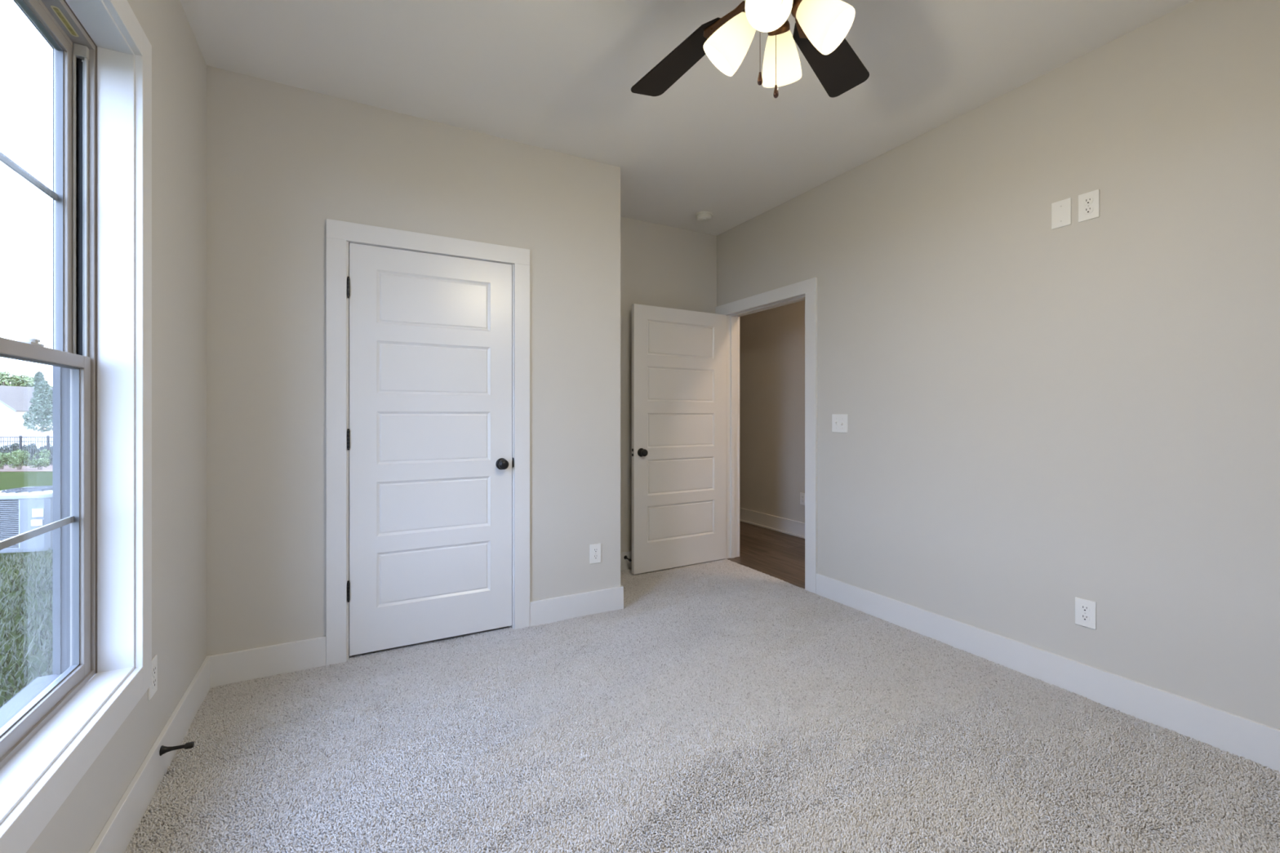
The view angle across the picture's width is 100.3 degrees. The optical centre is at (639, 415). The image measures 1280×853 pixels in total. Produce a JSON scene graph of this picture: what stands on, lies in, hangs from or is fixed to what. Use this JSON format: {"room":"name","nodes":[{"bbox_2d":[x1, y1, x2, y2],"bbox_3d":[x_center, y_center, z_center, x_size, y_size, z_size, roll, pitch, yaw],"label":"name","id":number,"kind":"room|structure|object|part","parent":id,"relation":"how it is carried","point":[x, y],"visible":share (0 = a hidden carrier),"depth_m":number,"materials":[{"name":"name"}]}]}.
{"room":"empty bedroom","nodes":[
{"label":"empty bedroom","id":0,"kind":"room"},
{"bbox_2d":[0,0,206,852],"bbox_3d":[-1.289,-0.150,1.024,0.170,2.793,4.648,0,0,-28],"label":"wall","id":1,"kind":"structure","parent":0,"point":[179,65],"depth_m":1.90,"materials":[{"name":"grey paint"}]},
{"bbox_2d":[0,0,151,852],"bbox_3d":[-1.342,-0.158,1.113,0.216,1.978,1.114,0,0,-28],"label":"window","id":2,"kind":"structure","parent":1,"relation":"in","point":[100,356],"depth_m":1.51,"materials":[{"name":"white paint"}]},
{"bbox_3d":[-1.404,-0.162,1.079,0.076,1.796,0.940,0,0,-28],"label":"frame","id":3,"kind":"part","parent":2,"relation":"part of","materials":[{"name":"grey plastic"}]},
{"bbox_3d":[-1.384,-0.587,1.090,0.028,0.890,0.908,0,0,-28],"label":"sash","id":4,"kind":"part","parent":2,"relation":"part of","materials":[{"name":"grey plastic"}]},
{"bbox_3d":[-1.353,0.283,1.107,0.029,0.899,0.909,0,0,-28],"label":"sash","id":5,"kind":"part","parent":2,"relation":"part of","materials":[{"name":"grey plastic"}]},
{"bbox_3d":[-1.365,-0.162,1.100,0.068,1.796,0.940,0,0,-28],"label":"frame","id":6,"kind":"part","parent":2,"relation":"part of","materials":[{"name":"grey plastic"}]},
{"bbox_2d":[53,7,76,35],"bbox_3d":[-1.518,-1.040,1.410,0.009,0.001,0.112,0,0,-28],"label":"print","id":7,"kind":"object","parent":2,"relation":"on","point":[62,20],"depth_m":1.41},
{"bbox_3d":[-1.298,0.746,1.137,0.080,0.018,0.940,0,0,-28],"label":"sill","id":8,"kind":"part","parent":2,"relation":"part of","materials":[{"name":"white paint"}]},
{"bbox_3d":[-1.571,-0.585,1.508,0.007,0.842,0.007,0,0,-28],"label":"balance cord","id":9,"kind":"part","parent":2,"relation":"part of","materials":[{"name":"white plastic"}]},
{"bbox_3d":[-1.526,-0.162,1.558,0.080,1.832,0.018,0,0,-28],"label":"jamb leg","id":10,"kind":"part","parent":2,"relation":"part of","materials":[{"name":"white paint"}]},
{"bbox_3d":[-1.501,-0.158,1.614,0.018,1.978,0.081,0,0,-28],"label":"casing leg","id":11,"kind":"part","parent":2,"relation":"part of","materials":[{"name":"white paint"}]},
{"bbox_2d":[88,657,209,852],"bbox_3d":[-1.028,1.129,0.737,0.015,0.142,3.654,0,0,-28],"label":"baseboard","id":12,"kind":"structure","parent":1,"relation":"attached to","point":[115,836],"depth_m":1.65,"materials":[{"name":"white paint"}]},
{"bbox_2d":[147,654,157,700],"bbox_3d":[-1.557,0.836,1.708,0.008,0.117,0.074,0,0,-28],"label":"outlet","id":13,"kind":"object","parent":1,"relation":"attached to","point":[153,688],"visible":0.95,"depth_m":1.71,"materials":[{"name":"white plastic"}]},
{"bbox_2d":[151,677,155,688],"bbox_3d":[-1.555,0.855,1.709,0.002,0.028,0.034,0,0,-28],"label":"receptacle","id":14,"kind":"object","parent":13,"relation":"attached to","point":[153,679],"depth_m":1.70,"materials":[{"name":"white plastic"}]},
{"bbox_2d":[151,665,155,676],"bbox_3d":[-1.555,0.816,1.709,0.002,0.028,0.034,0,0,-28],"label":"receptacle","id":15,"kind":"object","parent":13,"relation":"attached to","point":[153,667],"depth_m":1.70,"materials":[{"name":"white plastic"}]},
{"bbox_2d":[159,741,194,755],"bbox_3d":[-1.526,1.092,1.762,0.086,0.030,0.030,0,0,-28],"label":"door stop","id":16,"kind":"object","parent":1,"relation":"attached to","point":[163,749],"visible":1,"depth_m":1.75,"materials":[{"name":"black metal"}]},
{"bbox_3d":[-1.536,1.092,1.756,0.063,0.030,0.030,0,0,-28],"label":"stem","id":17,"kind":"part","parent":16,"relation":"part of","materials":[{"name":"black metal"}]},
{"bbox_2d":[206,65,620,656],"bbox_3d":[-1.043,-0.150,2.888,2.034,2.793,0.115,0,0,-28],"label":"wall","id":18,"kind":"structure","parent":0,"point":[282,160],"depth_m":2.55,"materials":[{"name":"grey paint"}]},
{"bbox_2d":[205,586,623,688],"bbox_3d":[-1.006,1.129,2.834,2.049,0.142,0.015,0,0,-28],"label":"baseboard","id":19,"kind":"structure","parent":18,"relation":"attached to","point":[228,668],"depth_m":2.52,"materials":[{"name":"white paint"}]},
{"bbox_2d":[326,218,529,665],"bbox_3d":[-1.095,0.128,2.850,0.997,2.145,0.133,0,0,-28],"label":"door frame","id":20,"kind":"structure","parent":18,"relation":"attached to","point":[340,233],"depth_m":2.64,"materials":[{"name":"white paint"}]},
{"bbox_3d":[-1.468,0.173,2.583,0.086,2.054,0.018,0,0,-28],"label":"casing leg","id":21,"kind":"part","parent":20,"relation":"part of","materials":[{"name":"white paint"}]},
{"bbox_3d":[-1.461,0.168,2.662,0.018,2.066,0.115,0,0,-28],"label":"jamb leg","id":22,"kind":"part","parent":20,"relation":"part of","materials":[{"name":"white paint"}]},
{"bbox_3d":[-0.736,0.168,3.053,0.017,2.066,0.115,0,0,-28],"label":"jamb leg","id":23,"kind":"part","parent":20,"relation":"part of","materials":[{"name":"white paint"}]},
{"bbox_3d":[-0.667,0.173,3.015,0.087,2.054,0.018,0,0,-28],"label":"casing leg","id":24,"kind":"part","parent":20,"relation":"part of","materials":[{"name":"white paint"}]},
{"bbox_2d":[346,242,511,656],"bbox_3d":[-1.085,0.164,2.821,0.811,2.026,0.161,0,0,-28],"label":"door","id":25,"kind":"structure","parent":18,"relation":"in","point":[429,432],"depth_m":2.79,"materials":[{"name":"white paint"}]},
{"bbox_3d":[-0.755,0.267,2.943,0.055,0.055,0.063,0,0,-28],"label":"knob","id":26,"kind":"part","parent":25,"relation":"part of","materials":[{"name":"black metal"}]},
{"bbox_2d":[590,543,600,564],"bbox_3d":[-0.269,0.834,3.236,0.074,0.117,0.008,0,0,-28],"label":"outlet","id":27,"kind":"object","parent":18,"relation":"attached to","point":[595,549],"visible":1,"depth_m":3.23,"materials":[{"name":"white plastic"}]},
{"bbox_2d":[593,554,598,559],"bbox_3d":[-0.268,0.854,3.234,0.034,0.028,0.002,0,0,-28],"label":"receptacle","id":28,"kind":"object","parent":27,"relation":"attached to","point":[595,556],"depth_m":3.23,"materials":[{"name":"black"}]},
{"bbox_2d":[593,547,598,552],"bbox_3d":[-0.268,0.815,3.234,0.034,0.028,0.002,0,0,-28],"label":"receptacle","id":29,"kind":"object","parent":27,"relation":"attached to","point":[595,549],"depth_m":3.23,"materials":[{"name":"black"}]},
{"bbox_2d":[620,217,716,552],"bbox_3d":[-0.777,-0.150,3.874,3.440,2.793,0.120,0,0,-28],"label":"wall","id":30,"kind":"structure","parent":0,"point":[664,266],"depth_m":4.26,"materials":[{"name":"grey paint"}]},
{"bbox_2d":[620,551,631,570],"bbox_3d":[0.097,1.129,4.269,1.286,0.142,0.015,0,0,-28],"label":"baseboard","id":31,"kind":"structure","parent":30,"relation":"attached to","point":[625,564],"depth_m":4.15,"materials":[{"name":"white paint"}]},
{"bbox_2d":[623,555,631,561],"bbox_3d":[-0.092,1.099,4.111,0.030,0.030,0.086,0,0,-28],"label":"door stop","id":32,"kind":"object","parent":30,"relation":"attached to","point":[624,557],"visible":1,"depth_m":4.12,"materials":[{"name":"black metal"}]},
{"bbox_2d":[179,0,1193,235],"bbox_3d":[0.165,-1.607,3.152,4.752,0.120,7.010,0,0,-28],"label":"ceiling","id":33,"kind":"structure","parent":0,"point":[559,76],"depth_m":2.38,"materials":[{"name":"white paint"}]},
{"bbox_2d":[695,211,712,222],"bbox_3d":[0.492,-1.524,4.098,0.132,0.044,0.132,0,0,-28],"label":"smoke detector","id":34,"kind":"object","parent":33,"relation":"attached to","point":[703,216],"visible":1,"depth_m":4.06,"materials":[{"name":"white plastic"}]},
{"bbox_2d":[631,0,869,97],"bbox_3d":[0.349,-1.229,1.506,1.280,0.635,1.253,0,0,-28],"label":"ceiling fan","id":35,"kind":"object","parent":33,"relation":"hanging from","point":[821,27],"visible":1,"depth_m":1.56,"materials":[{"name":"brown metal"}]},
{"bbox_3d":[0.146,-1.224,1.844,0.145,0.036,0.456,0,0,-36],"label":"blade","id":36,"kind":"part","parent":35,"relation":"part of","materials":[{"name":"black wood"}]},
{"bbox_3d":[0.250,-1.060,1.524,0.135,0.154,0.141,0,0,-28],"label":"lamp shade","id":37,"kind":"part","parent":35,"relation":"part of","materials":[{"name":"white glass"}]},
{"bbox_3d":[0.344,-1.065,1.532,0.003,0.167,0.003,0,0,-28],"label":"pull chain","id":38,"kind":"part","parent":35,"relation":"part of","materials":[{"name":"brown metal"}]},
{"bbox_3d":[0.344,-0.969,1.532,0.015,0.038,0.015,0,0,-28],"label":"pull knob","id":39,"kind":"part","parent":35,"relation":"part of","materials":[{"name":"brown wood"}]},
{"bbox_3d":[0.331,-1.060,1.352,0.141,0.154,0.135,0,0,-28],"label":"lamp shade","id":40,"kind":"part","parent":35,"relation":"part of","materials":[{"name":"white glass"}]},
{"bbox_3d":[0.339,-1.082,1.378,0.067,0.078,0.064,0,0,-28],"label":"light bulb","id":41,"kind":"part","parent":35,"relation":"part of","materials":[{"name":"white glass"}]},
{"bbox_3d":[0.390,-1.046,1.530,0.003,0.205,0.003,0,0,-28],"label":"pull chain","id":42,"kind":"part","parent":35,"relation":"part of","materials":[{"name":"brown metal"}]},
{"bbox_3d":[0.390,-0.930,1.530,0.015,0.038,0.015,0,0,-28],"label":"pull knob","id":43,"kind":"part","parent":35,"relation":"part of","materials":[{"name":"brown wood"}]},
{"bbox_3d":[0.399,-1.127,1.540,0.067,0.071,0.065,0,0,-28],"label":"lamp arm","id":44,"kind":"part","parent":35,"relation":"part of","materials":[{"name":"brown metal"}]},
{"bbox_3d":[0.422,-1.060,1.605,0.141,0.154,0.135,0,0,-28],"label":"lamp shade","id":45,"kind":"part","parent":35,"relation":"part of","materials":[{"name":"white glass"}]},
{"bbox_3d":[0.438,-1.127,1.457,0.065,0.071,0.067,0,0,-28],"label":"lamp arm","id":46,"kind":"part","parent":35,"relation":"part of","materials":[{"name":"brown metal"}]},
{"bbox_3d":[0.503,-1.060,1.433,0.135,0.154,0.141,0,0,-28],"label":"lamp shade","id":47,"kind":"part","parent":35,"relation":"part of","materials":[{"name":"white glass"}]},
{"bbox_3d":[0.653,-1.224,1.811,0.145,0.036,0.456,0,0,36],"label":"blade","id":48,"kind":"part","parent":35,"relation":"part of","materials":[{"name":"black wood"}]},
{"bbox_2d":[130,521,1279,852],"bbox_3d":[0.187,1.224,3.164,4.462,0.064,6.770,0,0,-28],"label":"floor","id":49,"kind":"structure","parent":0,"point":[463,635],"depth_m":2.58,"materials":[{"name":"brown"}]},
{"bbox_2d":[124,559,1279,852],"bbox_3d":[0.254,1.196,1.848,3.318,0.011,4.404,0,0,-28],"label":"carpet","id":50,"kind":"structure","parent":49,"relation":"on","point":[782,606],"depth_m":1.92,"materials":[{"name":"grey carpet"}]},
{"bbox_2d":[716,0,1279,729],"bbox_3d":[1.700,-0.150,3.982,1.263,2.793,7.010,0,0,-28],"label":"wall","id":51,"kind":"structure","parent":0,"point":[1041,418],"depth_m":2.34,"materials":[{"name":"grey paint"}]},
{"bbox_2d":[631,303,725,574],"bbox_3d":[0.328,0.172,4.230,0.905,2.024,0.161,0,0,-31],"label":"door","id":52,"kind":"structure","parent":51,"relation":"in","point":[678,451],"depth_m":4.19,"materials":[{"name":"white paint"}]},
{"bbox_3d":[0.025,0.275,3.994,0.055,0.055,0.063,0,0,-31],"label":"knob","id":53,"kind":"part","parent":52,"relation":"part of","materials":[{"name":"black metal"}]},
{"bbox_2d":[715,276,817,594],"bbox_3d":[0.980,0.134,4.114,0.156,2.133,1.124,0,0,-28],"label":"door frame","id":54,"kind":"structure","parent":51,"relation":"attached to","point":[806,290],"depth_m":3.83,"materials":[{"name":"white paint"}]},
{"bbox_3d":[0.684,0.179,4.515,0.018,2.042,0.137,0,0,-28],"label":"casing leg","id":55,"kind":"part","parent":54,"relation":"part of","materials":[{"name":"white paint"}]},
{"bbox_3d":[0.774,0.167,4.495,0.120,2.052,0.013,0,0,-28],"label":"jamb leg","id":56,"kind":"part","parent":54,"relation":"part of","materials":[{"name":"white paint"}]},
{"bbox_3d":[0.816,0.175,4.563,0.018,2.034,0.096,0,0,-28],"label":"casing leg","id":57,"kind":"part","parent":54,"relation":"part of","materials":[{"name":"white paint"}]},
{"bbox_3d":[1.163,0.179,3.629,0.018,2.042,0.096,0,0,-28],"label":"casing leg","id":58,"kind":"part","parent":54,"relation":"part of","materials":[{"name":"white paint"}]},
{"bbox_2d":[739,507,804,538],"bbox_3d":[1.803,1.119,4.838,0.029,0.146,5.360,0,0,-28],"label":"baseboard","id":59,"kind":"structure","parent":51,"relation":"attached to","point":[788,526],"depth_m":5.59,"materials":[{"name":"white paint"}]},
{"bbox_2d":[800,492,804,505],"bbox_3d":[1.598,0.814,5.239,0.008,0.117,0.074,0,0,-28],"label":"outlet","id":60,"kind":"object","parent":51,"relation":"attached to","point":[802,495],"visible":0.95,"depth_m":5.24,"materials":[{"name":"white plastic"}]},
{"bbox_2d":[831,413,848,432],"bbox_3d":[1.276,0.048,3.421,0.018,0.117,0.123,0,0,-28],"label":"light switch","id":61,"kind":"object","parent":51,"relation":"attached to","point":[839,422],"visible":1,"depth_m":3.42,"materials":[{"name":"white plastic"}]},
{"bbox_2d":[816,573,1279,772],"bbox_3d":[1.967,1.129,2.144,0.015,0.142,3.282,0,0,-28],"label":"baseboard","id":62,"kind":"structure","parent":51,"relation":"attached to","point":[1259,743],"depth_m":2.27,"materials":[{"name":"white paint"}]},
{"bbox_2d":[1051,197,1071,229],"bbox_3d":[1.858,-0.892,2.355,0.007,0.117,0.074,0,0,-28],"label":"blank plate","id":63,"kind":"object","parent":51,"relation":"attached to","point":[1060,210],"visible":1,"depth_m":2.35,"materials":[{"name":"white plastic"}]},
{"bbox_2d":[1075,596,1096,629],"bbox_3d":[1.899,0.841,2.277,0.008,0.117,0.074,0,0,-28],"label":"outlet","id":64,"kind":"object","parent":51,"relation":"attached to","point":[1085,610],"visible":1,"depth_m":2.27,"materials":[{"name":"white plastic"}]},
{"bbox_2d":[1080,613,1089,622],"bbox_3d":[1.897,0.861,2.276,0.002,0.028,0.034,0,0,-28],"label":"receptacle","id":65,"kind":"object","parent":64,"relation":"attached to","point":[1083,617],"depth_m":2.28,"materials":[{"name":"white plastic"}]},
{"bbox_2d":[1080,604,1089,613],"bbox_3d":[1.897,0.822,2.276,0.002,0.028,0.034,0,0,-28],"label":"receptacle","id":66,"kind":"object","parent":64,"relation":"attached to","point":[1083,608],"depth_m":2.28,"materials":[{"name":"white plastic"}]},
{"bbox_2d":[1078,189,1099,222],"bbox_3d":[1.905,-0.892,2.267,0.008,0.117,0.074,0,0,-28],"label":"outlet","id":67,"kind":"object","parent":51,"relation":"attached to","point":[1088,202],"visible":1,"depth_m":2.26,"materials":[{"name":"white plastic"}]},
{"bbox_2d":[1083,206,1093,214],"bbox_3d":[1.903,-0.873,2.266,0.002,0.028,0.034,0,0,-28],"label":"receptacle","id":68,"kind":"object","parent":67,"relation":"attached to","point":[1086,210],"depth_m":2.27,"materials":[{"name":"white plastic"}]},
{"bbox_2d":[1083,197,1093,204],"bbox_3d":[1.903,-0.911,2.266,0.002,0.028,0.034,0,0,-28],"label":"receptacle","id":69,"kind":"object","parent":67,"relation":"attached to","point":[1086,201],"depth_m":2.27,"materials":[{"name":"white plastic"}]},
{"label":"outside","id":70,"kind":"structure","parent":0,"visible":0},
{"bbox_3d":[-85.047,1.946,114.500,130.000,0.060,90.000,0,0,0],"label":"ground","id":71,"kind":"structure","parent":70,"visible":0},
{"bbox_2d":[0,370,35,386],"bbox_3d":[-102.431,-2.738,86.016,7.968,9.749,7.748,0,0,-28],"label":"tree","id":72,"kind":"object","parent":71,"relation":"on","point":[6,380],"visible":0.28,"depth_m":86.63,"materials":[{"name":"green plant"}]},
{"bbox_2d":[0,385,53,433],"bbox_3d":[-85.406,-0.844,70.420,19.400,6.120,9.960,0,0,0],"label":"house","id":73,"kind":"structure","parent":71,"relation":"on","point":[15,401],"depth_m":66.53,"materials":[{"name":"beige brick"}]},
{"bbox_2d":[19,375,53,387],"bbox_3d":[-109.477,-2.569,96.151,7.938,9.410,7.406,0,0,-28],"label":"tree","id":74,"kind":"object","parent":71,"relation":"on","point":[28,376],"visible":0.02,"depth_m":94.59,"materials":[{"name":"green plant"}]},
{"bbox_2d":[21,371,53,432],"bbox_3d":[-69.156,-1.539,62.016,3.546,7.352,3.437,0,0,-28],"label":"tree","id":75,"kind":"object","parent":71,"relation":"on","point":[42,395],"visible":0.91,"depth_m":61.40,"materials":[{"name":"green plant"}]},
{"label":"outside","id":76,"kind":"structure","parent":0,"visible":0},
{"bbox_2d":[0,431,53,448],"bbox_3d":[-51.807,1.926,43.296,34.000,0.060,42.000,0,0,0],"label":"road","id":77,"kind":"structure","parent":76,"point":[24,434],"depth_m":46.14,"materials":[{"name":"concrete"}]},
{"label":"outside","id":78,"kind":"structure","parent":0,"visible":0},
{"bbox_2d":[0,464,53,471],"bbox_3d":[-23.018,1.934,19.625,9.500,0.080,2.550,0,0,0],"label":"bed","id":79,"kind":"object","parent":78,"point":[24,468],"visible":0.25,"depth_m":18.95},
{"bbox_2d":[0,452,13,469],"bbox_3d":[-22.740,1.627,18.992,0.610,0.712,0.551,0,0,-28],"label":"shrub","id":80,"kind":"object","parent":79,"relation":"on","point":[3,459],"visible":0.88,"depth_m":19.00,"materials":[{"name":"green plant"}]},
{"bbox_2d":[6,448,30,469],"bbox_3d":[-21.975,1.577,18.901,0.585,0.798,0.549,0,0,-28],"label":"shrub","id":81,"kind":"object","parent":79,"relation":"on","point":[21,457],"visible":0.98,"depth_m":18.86,"materials":[{"name":"green plant"}]},
{"bbox_2d":[0,435,53,465],"bbox_3d":[-24.163,1.410,20.400,7.600,1.330,0.068,0,0,0],"label":"metal fence","id":82,"kind":"object","parent":79,"relation":"on","point":[20,437],"visible":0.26,"depth_m":20.39,"materials":[{"name":"black metal"}]},
{"bbox_3d":[-23.663,1.410,20.400,0.064,1.330,0.064,0,0,0],"label":"post","id":83,"kind":"part","parent":82,"relation":"part of","materials":[{"name":"black metal"}]},
{"bbox_3d":[-22.613,1.410,20.400,0.064,1.330,0.064,0,0,0],"label":"post","id":84,"kind":"part","parent":82,"relation":"part of","materials":[{"name":"black metal"}]},
{"bbox_2d":[27,448,50,469],"bbox_3d":[-21.238,1.576,18.876,0.562,0.792,0.582,0,0,-28],"label":"shrub","id":85,"kind":"object","parent":79,"relation":"on","point":[41,462],"visible":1,"depth_m":18.87,"materials":[{"name":"green plant"}]},
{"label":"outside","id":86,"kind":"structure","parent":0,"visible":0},
{"bbox_2d":[0,449,53,707],"bbox_3d":[-38.124,1.756,6.683,59.268,0.420,72.000,0,0,-28],"label":"lawn","id":87,"kind":"structure","parent":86,"point":[8,480],"depth_m":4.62,"materials":[{"name":"plant"}]},
{"bbox_2d":[0,442,18,462],"bbox_3d":[-25.037,1.538,21.182,0.756,0.960,0.674,0,0,-28],"label":"shrub","id":88,"kind":"object","parent":87,"relation":"on","point":[15,442],"visible":0.26,"depth_m":21.13,"materials":[{"name":"green plant"}]},
{"bbox_2d":[0,485,53,553],"bbox_3d":[-7.827,1.360,6.941,0.900,0.836,0.900,0,0,-12],"label":"air conditioner","id":89,"kind":"object","parent":87,"relation":"on","point":[23,509],"visible":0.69,"depth_m":6.59,"materials":[{"name":"metal"}]},
{"bbox_3d":[-7.463,1.338,6.729,0.204,0.620,0.460,0,0,29],"label":"corner panel","id":90,"kind":"part","parent":89,"relation":"part of","materials":[{"name":"grey metal"}]},
{"bbox_2d":[15,443,41,463],"bbox_3d":[-24.242,1.544,21.174,0.749,0.948,0.733,0,0,-28],"label":"shrub","id":91,"kind":"object","parent":87,"relation":"on","point":[31,443],"visible":0.33,"depth_m":21.11,"materials":[{"name":"green plant"}]},
{"bbox_2d":[35,444,53,463],"bbox_3d":[-23.441,1.539,21.174,0.766,0.953,0.660,0,0,-28],"label":"shrub","id":92,"kind":"object","parent":87,"relation":"on","point":[51,446],"visible":0.24,"depth_m":21.09,"materials":[{"name":"green plant"}]}
]}

